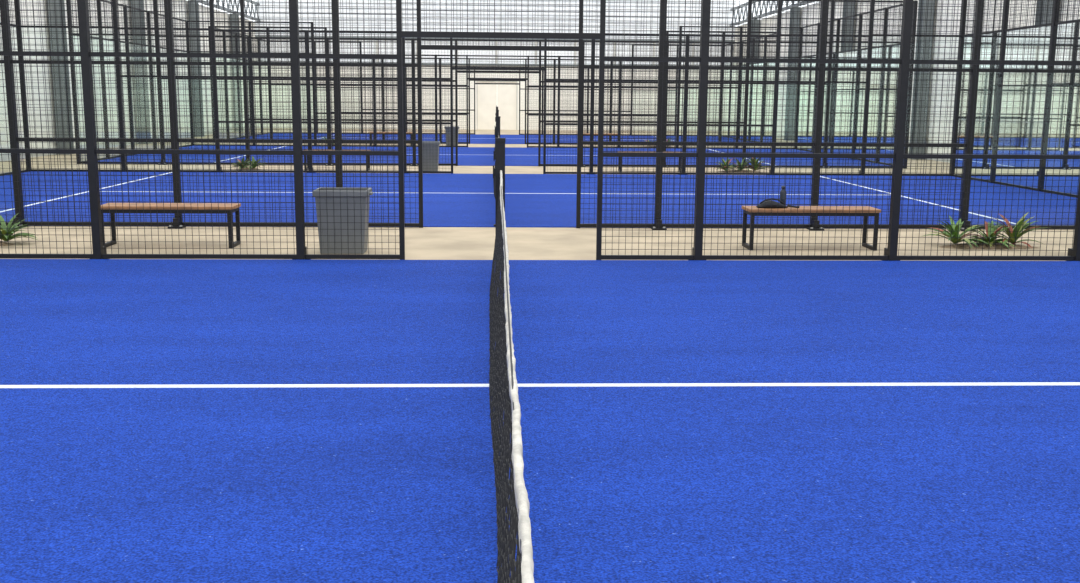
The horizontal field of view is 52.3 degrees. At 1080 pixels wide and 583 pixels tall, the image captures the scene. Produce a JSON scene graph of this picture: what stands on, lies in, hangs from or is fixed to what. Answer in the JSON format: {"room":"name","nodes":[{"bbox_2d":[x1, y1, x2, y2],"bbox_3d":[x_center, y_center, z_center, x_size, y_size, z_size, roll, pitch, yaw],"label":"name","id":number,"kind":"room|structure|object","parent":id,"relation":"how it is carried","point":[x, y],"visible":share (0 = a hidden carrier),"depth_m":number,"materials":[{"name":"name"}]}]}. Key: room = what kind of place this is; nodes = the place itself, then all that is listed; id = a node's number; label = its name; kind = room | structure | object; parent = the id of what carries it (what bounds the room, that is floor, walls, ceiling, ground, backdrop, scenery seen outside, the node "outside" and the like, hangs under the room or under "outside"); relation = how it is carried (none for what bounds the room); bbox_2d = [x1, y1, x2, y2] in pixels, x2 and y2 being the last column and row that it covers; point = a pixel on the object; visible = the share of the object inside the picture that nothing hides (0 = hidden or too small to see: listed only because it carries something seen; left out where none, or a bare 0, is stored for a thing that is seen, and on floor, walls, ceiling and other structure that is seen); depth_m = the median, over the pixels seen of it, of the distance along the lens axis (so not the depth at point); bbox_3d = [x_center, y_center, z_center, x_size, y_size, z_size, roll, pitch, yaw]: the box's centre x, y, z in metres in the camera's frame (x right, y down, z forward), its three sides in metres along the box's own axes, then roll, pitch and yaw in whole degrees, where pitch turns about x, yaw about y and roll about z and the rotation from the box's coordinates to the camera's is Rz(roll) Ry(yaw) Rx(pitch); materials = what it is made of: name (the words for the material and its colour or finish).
{"room":"sports hall","nodes":[
{"label":"sports hall","id":0,"kind":"room"},
{"bbox_2d":[0,0,258,153],"bbox_3d":[-13.286,-5.676,25.805,0.206,5.300,61.800,0,10,-2],"label":"wall","id":1,"kind":"structure","parent":0,"point":[184,122],"depth_m":33.98,"materials":[{"name":"white paint"}]},
{"bbox_2d":[0,125,258,160],"bbox_3d":[-13.188,-3.128,26.105,0.030,0.180,61.500,0,10,-2],"label":"baseboard","id":2,"kind":"structure","parent":1,"relation":"attached to","point":[4,157],"depth_m":34.88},
{"bbox_2d":[254,0,735,130],"bbox_3d":[-2.192,-12.610,56.198,24.400,8.600,0.350,0,10,-2],"label":"wall","id":3,"kind":"structure","parent":0,"point":[469,15],"depth_m":56.12,"materials":[{"name":"grey concrete"}]},
{"bbox_2d":[260,39,733,65],"bbox_3d":[-2.196,-12.240,56.288,24.400,1.160,0.040,0,10,-2],"label":"window","id":4,"kind":"structure","parent":3,"relation":"in","point":[609,45],"depth_m":56.26,"materials":[{"name":"glass"}]},
{"bbox_2d":[477,81,517,129],"bbox_3d":[-2.216,-9.609,56.741,2.100,2.500,0.220,0,10,-2],"label":"door","id":5,"kind":"structure","parent":3,"relation":"in","point":[504,96],"depth_m":56.69,"materials":[{"name":"beige metal"}]},
{"bbox_2d":[0,128,1074,260],"bbox_3d":[-1.070,-2.982,26.767,28.000,0.150,61.800,0,10,-2],"label":"floor","id":6,"kind":"structure","parent":0,"point":[425,243],"depth_m":12.95,"materials":[{"name":"beige concrete"}]},
{"bbox_2d":[0,0,31,175],"bbox_3d":[-10.684,-3.656,18.196,0.080,4.000,10.080,0,10,-2],"label":"glass wall","id":7,"kind":"structure","parent":6,"relation":"on","point":[18,22],"depth_m":23.09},
{"bbox_2d":[0,214,36,245],"bbox_3d":[-5.999,-0.681,12.079,0.971,0.330,0.657,0,10,-2],"label":"plant","id":8,"kind":"object","parent":6,"relation":"on","point":[3,235],"visible":0.8,"depth_m":12.11,"materials":[{"name":"green plant"}]},
{"bbox_2d":[48,0,73,154],"bbox_3d":[-13.119,-6.421,30.050,0.360,5.300,0.500,0,10,-2],"label":"steel column","id":9,"kind":"structure","parent":6,"relation":"on","point":[64,119],"depth_m":30.06,"materials":[{"name":"grey metal"}]},
{"bbox_2d":[67,0,193,163],"bbox_3d":[-11.189,-5.885,30.841,0.080,4.000,10.080,0,10,-2],"label":"glass wall","id":10,"kind":"structure","parent":6,"relation":"on","point":[75,104],"depth_m":29.53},
{"bbox_2d":[72,0,187,50],"bbox_3d":[-11.178,-7.362,30.581,0.003,0.923,10.003,0,10,-2],"label":"wire mesh","id":11,"kind":"object","parent":10,"relation":"attached to","point":[91,9],"visible":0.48,"depth_m":29.79,"materials":[{"name":"black metal"}]},
{"bbox_2d":[131,1,152,143],"bbox_3d":[-13.392,-7.626,36.889,0.360,5.300,0.500,0,10,-2],"label":"steel column","id":12,"kind":"structure","parent":6,"relation":"on","point":[140,109],"depth_m":36.91,"materials":[{"name":"grey metal"}]},
{"bbox_2d":[101,203,240,247],"bbox_3d":[-4.045,-0.725,12.057,1.450,0.455,0.400,0,10,-2],"label":"wooden bench","id":13,"kind":"object","parent":6,"relation":"on","point":[229,209],"visible":0.73,"depth_m":11.86,"materials":[{"name":"brown wood"}]},
{"bbox_2d":[188,0,204,136],"bbox_3d":[-13.665,-8.831,43.728,0.360,5.300,0.500,0,10,-2],"label":"steel column","id":14,"kind":"structure","parent":6,"relation":"on","point":[196,104],"depth_m":43.69,"materials":[{"name":"grey metal"}]},
{"bbox_2d":[230,14,242,131],"bbox_3d":[-13.938,-10.037,50.568,0.360,5.300,0.500,0,10,-2],"label":"steel column","id":15,"kind":"structure","parent":6,"relation":"on","point":[231,15],"depth_m":50.53,"materials":[{"name":"grey metal"}]},
{"bbox_2d":[209,26,269,137],"bbox_3d":[-11.694,-8.113,43.486,0.080,4.000,10.080,0,10,-2],"label":"glass wall","id":16,"kind":"structure","parent":6,"relation":"on","point":[224,59],"depth_m":42.40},
{"bbox_2d":[215,32,266,61],"bbox_3d":[-11.682,-9.591,43.227,0.003,0.923,10.003,0,10,-2],"label":"wire mesh","id":17,"kind":"object","parent":16,"relation":"attached to","point":[215,32],"visible":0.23,"depth_m":42.52,"materials":[{"name":"black metal"}]},
{"bbox_2d":[231,156,265,168],"bbox_3d":[-6.564,-2.883,24.679,0.888,0.295,0.590,0,10,-2],"label":"plant","id":18,"kind":"object","parent":6,"relation":"on","point":[253,162],"visible":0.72,"depth_m":24.66,"materials":[{"name":"green plant"}]},
{"bbox_2d":[304,149,370,170],"bbox_3d":[-4.550,-2.953,24.703,1.450,0.455,0.400,0,10,-2],"label":"wooden bench","id":19,"kind":"object","parent":6,"relation":"on","point":[368,156],"visible":0.27,"depth_m":24.55,"materials":[{"name":"brown wood"}]},
{"bbox_2d":[312,187,372,253],"bbox_3d":[-2.089,-0.754,11.693,0.622,0.670,0.412,0,10,-2],"label":"trash bin","id":20,"kind":"object","parent":6,"relation":"on","point":[349,240],"visible":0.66,"depth_m":11.52,"materials":[{"name":"grey plastic"}]},
{"bbox_2d":[369,132,411,144],"bbox_3d":[-5.055,-5.182,37.348,1.450,0.455,0.400,0,10,-2],"label":"wooden bench","id":21,"kind":"object","parent":6,"relation":"on","point":[370,133],"visible":0.47,"depth_m":37.12,"materials":[{"name":"brown wood"}]},
{"bbox_2d":[422,141,440,170],"bbox_3d":[-2.455,-2.988,24.374,0.518,0.670,0.412,0,10,-2],"label":"trash bin","id":22,"kind":"object","parent":6,"relation":"on","point":[431,148],"visible":0.7,"depth_m":24.20,"materials":[{"name":"grey plastic"}]},
{"bbox_2d":[444,126,459,145],"bbox_3d":[-2.960,-5.216,37.019,0.518,0.670,0.412,0,10,-2],"label":"trash bin","id":23,"kind":"object","parent":6,"relation":"on","point":[448,128],"visible":0.57,"depth_m":36.84,"materials":[{"name":"grey plastic"}]},
{"bbox_2d":[20,0,961,175],"bbox_3d":[-0.891,-4.528,23.586,20.003,4.000,0.219,0,10,-2],"label":"fence","id":24,"kind":"object","parent":6,"relation":"on","point":[114,3],"visible":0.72,"depth_m":23.56,"materials":[{"name":"black metal"}]},
{"bbox_2d":[70,0,913,167],"bbox_3d":[-0.998,-4.998,26.252,20.003,4.000,0.219,0,10,-2],"label":"fence","id":25,"kind":"object","parent":6,"relation":"on","point":[242,37],"visible":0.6,"depth_m":26.33,"materials":[{"name":"black metal"}]},
{"bbox_2d":[98,146,889,167],"bbox_3d":[-1.213,-3.914,31.587,19.900,0.014,9.900,0,10,-2],"label":"court","id":26,"kind":"object","parent":6,"relation":"on","point":[467,156],"visible":0.32,"depth_m":30.07,"materials":[{"name":"blue carpet"}]},
{"bbox_2d":[494,108,498,152],"bbox_3d":[-1.225,-4.559,31.468,0.175,1.295,9.918,0,10,-2],"label":"net","id":27,"kind":"object","parent":26,"relation":"on","point":[497,111],"visible":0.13,"depth_m":36.19,"materials":[{"name":"black fabric"}]},
{"bbox_2d":[188,21,799,148],"bbox_3d":[-1.396,-6.756,36.231,20.003,4.000,0.219,0,10,-2],"label":"fence","id":28,"kind":"object","parent":6,"relation":"on","point":[679,72],"visible":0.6,"depth_m":36.18,"materials":[{"name":"black metal"}]},
{"bbox_2d":[215,26,774,143],"bbox_3d":[-1.503,-7.226,38.897,20.003,4.000,0.219,0,10,-2],"label":"fence","id":29,"kind":"object","parent":6,"relation":"on","point":[554,69],"visible":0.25,"depth_m":38.95,"materials":[{"name":"black metal"}]},
{"bbox_2d":[270,41,719,135],"bbox_3d":[-1.901,-8.985,48.877,20.003,4.000,0.219,0,10,-2],"label":"fence","id":30,"kind":"object","parent":6,"relation":"on","point":[677,54],"visible":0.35,"depth_m":48.84,"materials":[{"name":"black metal"}]},
{"bbox_2d":[244,133,748,144],"bbox_3d":[-1.718,-6.143,44.232,19.900,0.014,9.900,0,10,-2],"label":"court","id":31,"kind":"object","parent":6,"relation":"on","point":[474,138],"visible":0.3,"depth_m":44.65,"materials":[{"name":"blue carpet"}]},
{"bbox_2d":[0,171,1076,228],"bbox_3d":[-0.708,-1.686,18.942,19.900,0.014,9.900,0,10,-2],"label":"court","id":32,"kind":"object","parent":6,"relation":"on","point":[449,200],"visible":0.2,"depth_m":18.11,"materials":[{"name":"blue carpet"}]},
{"bbox_2d":[493,116,499,225],"bbox_3d":[-0.720,-2.330,18.823,0.176,1.295,9.918,0,10,-2],"label":"net","id":33,"kind":"object","parent":32,"relation":"on","point":[497,117],"visible":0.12,"depth_m":22.02,"materials":[{"name":"black fabric"}]},
{"bbox_2d":[0,259,1079,582],"bbox_3d":[-0.203,0.542,6.296,19.900,0.014,9.900,0,10,-2],"label":"court","id":34,"kind":"object","parent":6,"relation":"on","point":[162,420],"visible":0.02,"depth_m":5.59,"materials":[{"name":"blue carpet"}]},
{"bbox_2d":[489,131,533,582],"bbox_3d":[-0.215,-0.102,6.177,0.175,1.295,9.918,0,10,-2],"label":"net","id":35,"kind":"object","parent":34,"relation":"on","point":[511,493],"visible":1,"depth_m":3.63,"materials":[{"name":"black fabric"}]},
{"bbox_2d":[0,0,1079,260],"bbox_3d":[-0.387,-2.299,10.941,20.004,4.000,0.219,0,10,-2],"label":"fence","id":36,"kind":"object","parent":6,"relation":"on","point":[99,251],"visible":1,"depth_m":10.99,"materials":[{"name":"black metal"}]},
{"bbox_2d":[0,0,1079,230],"bbox_3d":[-0.493,-2.769,13.607,20.004,4.000,0.219,0,10,-2],"label":"fence","id":37,"kind":"object","parent":6,"relation":"on","point":[336,64],"visible":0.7,"depth_m":13.75,"materials":[{"name":"black metal"}]},
{"bbox_2d":[618,151,681,171],"bbox_3d":[2.506,-2.939,24.936,1.460,0.455,0.400,0,10,-2],"label":"wooden bench","id":38,"kind":"object","parent":6,"relation":"on","point":[663,151],"visible":0.1,"depth_m":25.07,"materials":[{"name":"brown wood"}]},
{"bbox_2d":[714,158,770,172],"bbox_3d":[4.628,-2.918,25.121,1.434,0.383,0.786,0,10,-2],"label":"plant","id":39,"kind":"object","parent":6,"relation":"on","point":[739,170],"visible":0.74,"depth_m":25.07,"materials":[{"name":"green plant"}]},
{"bbox_2d":[718,33,779,141],"bbox_3d":[8.290,-8.097,44.287,0.080,4.000,10.080,0,10,-2],"label":"glass wall","id":40,"kind":"structure","parent":6,"relation":"on","point":[774,33],"depth_m":43.32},
{"bbox_2d":[721,63,774,141],"bbox_3d":[8.286,-7.630,44.370,0.001,2.950,9.900,0,10,-2],"label":"glass panels","id":41,"kind":"object","parent":40,"relation":"attached to","point":[766,107],"visible":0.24,"depth_m":42.81,"materials":[{"name":"clear glass"}]},
{"bbox_2d":[724,39,774,64],"bbox_3d":[8.302,-9.575,44.027,0.003,0.923,10.003,0,10,-2],"label":"wire mesh","id":42,"kind":"object","parent":40,"relation":"attached to","point":[762,39],"visible":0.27,"depth_m":42.99,"materials":[{"name":"black metal"}]},
{"bbox_2d":[750,19,758,55],"bbox_3d":[9.963,-10.018,51.525,0.360,5.300,0.500,0,10,-2],"label":"steel column","id":43,"kind":"structure","parent":6,"relation":"on","point":[756,20],"depth_m":50.99,"materials":[{"name":"grey metal"}]},
{"bbox_2d":[784,7,799,140],"bbox_3d":[10.236,-8.812,44.686,0.360,5.300,0.500,0,10,-2],"label":"steel column","id":44,"kind":"structure","parent":6,"relation":"on","point":[791,89],"depth_m":44.67,"materials":[{"name":"grey metal"}]},
{"bbox_2d":[742,206,880,250],"bbox_3d":[3.011,-0.710,12.291,1.460,0.455,0.400,0,10,-2],"label":"wooden bench","id":45,"kind":"object","parent":6,"relation":"on","point":[755,212],"visible":0.91,"depth_m":12.09,"materials":[{"name":"brown wood"}]},
{"bbox_2d":[756,198,799,207],"bbox_3d":[2.644,-0.984,12.191,0.479,0.108,0.210,-1,10,-9],"label":"racket bag","id":46,"kind":"object","parent":45,"relation":"on","point":[767,202],"visible":0.89,"depth_m":12.12,"materials":[{"name":"black fabric"}]},
{"bbox_2d":[780,186,785,205],"bbox_3d":[2.729,-1.071,12.348,0.072,0.228,0.072,0,10,-2],"label":"water bottle","id":47,"kind":"object","parent":45,"relation":"on","point":[782,192],"visible":0.64,"depth_m":12.32,"materials":[{"name":"grey plastic"}]},
{"bbox_2d":[840,2,854,50],"bbox_3d":[10.509,-7.607,37.847,0.360,5.300,0.500,0,10,-2],"label":"steel column","id":48,"kind":"structure","parent":6,"relation":"on","point":[846,14],"depth_m":37.46,"materials":[{"name":"grey metal"}]},
{"bbox_2d":[794,1,917,167],"bbox_3d":[8.795,-5.869,31.642,0.080,4.000,10.080,0,10,-2],"label":"glass wall","id":49,"kind":"structure","parent":6,"relation":"on","point":[916,2],"depth_m":30.31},
{"bbox_2d":[797,45,899,162],"bbox_3d":[8.791,-5.401,31.724,0.001,2.950,9.900,0,10,-2],"label":"glass panels","id":50,"kind":"object","parent":49,"relation":"attached to","point":[888,127],"visible":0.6,"depth_m":30.96,"materials":[{"name":"clear glass"}]},
{"bbox_2d":[801,7,901,55],"bbox_3d":[8.806,-7.346,31.382,0.003,0.923,10.003,0,10,-2],"label":"wire mesh","id":51,"kind":"object","parent":49,"relation":"attached to","point":[896,8],"visible":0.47,"depth_m":30.11,"materials":[{"name":"black metal"}]},
{"bbox_2d":[909,0,934,152],"bbox_3d":[10.782,-6.402,31.008,0.360,5.300,0.500,0,10,-2],"label":"steel column","id":52,"kind":"structure","parent":6,"relation":"on","point":[921,40],"depth_m":30.99,"materials":[{"name":"grey metal"}]},
{"bbox_2d":[921,212,1049,248],"bbox_3d":[5.054,-0.703,12.525,1.430,0.391,0.818,0,10,-2],"label":"plant","id":53,"kind":"object","parent":6,"relation":"on","point":[955,232],"visible":0.86,"depth_m":12.49,"materials":[{"name":"green plant"}]},
{"bbox_2d":[950,0,1079,197],"bbox_3d":[9.300,-3.640,18.997,0.080,4.000,10.080,0,10,-2],"label":"glass wall","id":54,"kind":"structure","parent":6,"relation":"on","point":[962,28],"depth_m":21.77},
{"bbox_2d":[953,22,1079,194],"bbox_3d":[9.296,-3.173,19.079,0.001,2.950,9.900,0,10,-2],"label":"glass panels","id":55,"kind":"object","parent":54,"relation":"attached to","point":[983,100],"visible":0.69,"depth_m":20.82,"materials":[{"name":"clear glass"}]},
{"bbox_2d":[963,0,1079,34],"bbox_3d":[9.311,-5.118,18.737,0.004,0.924,10.004,0,10,-2],"label":"wire mesh","id":56,"kind":"object","parent":54,"relation":"attached to","point":[965,0],"visible":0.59,"depth_m":21.22,"materials":[{"name":"black metal"}]},
{"bbox_2d":[1035,0,1053,24],"bbox_3d":[11.055,-5.196,24.168,0.360,5.300,0.500,0,10,-2],"label":"steel column","id":57,"kind":"structure","parent":6,"relation":"on","point":[1049,17],"depth_m":23.85,"materials":[{"name":"grey metal"}]},
{"bbox_3d":[-12.026,-1.600,2.693,0.360,5.300,0.500,0,10,-2],"label":"steel column","id":58,"kind":"structure","parent":6,"relation":"on","visible":0},
{"bbox_2d":[196,0,259,20],"bbox_3d":[-12.917,-8.695,25.064,0.120,0.890,61.401,0,10,-2],"label":"girder","id":59,"kind":"object","parent":58,"relation":"on","point":[227,9],"visible":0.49,"depth_m":50.47,"materials":[{"name":"grey metal"}]},
{"bbox_3d":[11.875,-1.581,3.651,0.360,5.300,0.500,0,10,-2],"label":"steel column","id":60,"kind":"structure","parent":6,"relation":"on","visible":0},
{"bbox_2d":[730,1,811,25],"bbox_3d":[10.984,-8.676,26.021,0.120,0.890,61.401,0,10,-2],"label":"girder","id":61,"kind":"object","parent":60,"relation":"on","point":[741,5],"visible":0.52,"depth_m":50.55,"materials":[{"name":"grey metal"}]},
{"bbox_2d":[733,0,1079,152],"bbox_3d":[11.288,-5.656,26.790,0.206,5.300,61.800,0,10,-2],"label":"wall","id":62,"kind":"structure","parent":0,"point":[940,55],"depth_m":30.68,"materials":[{"name":"white paint"}]},
{"bbox_2d":[776,134,949,162],"bbox_3d":[11.162,-3.108,27.081,0.030,0.180,61.500,0,10,-2],"label":"baseboard","id":63,"kind":"structure","parent":62,"relation":"attached to","point":[941,160],"depth_m":30.61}
]}

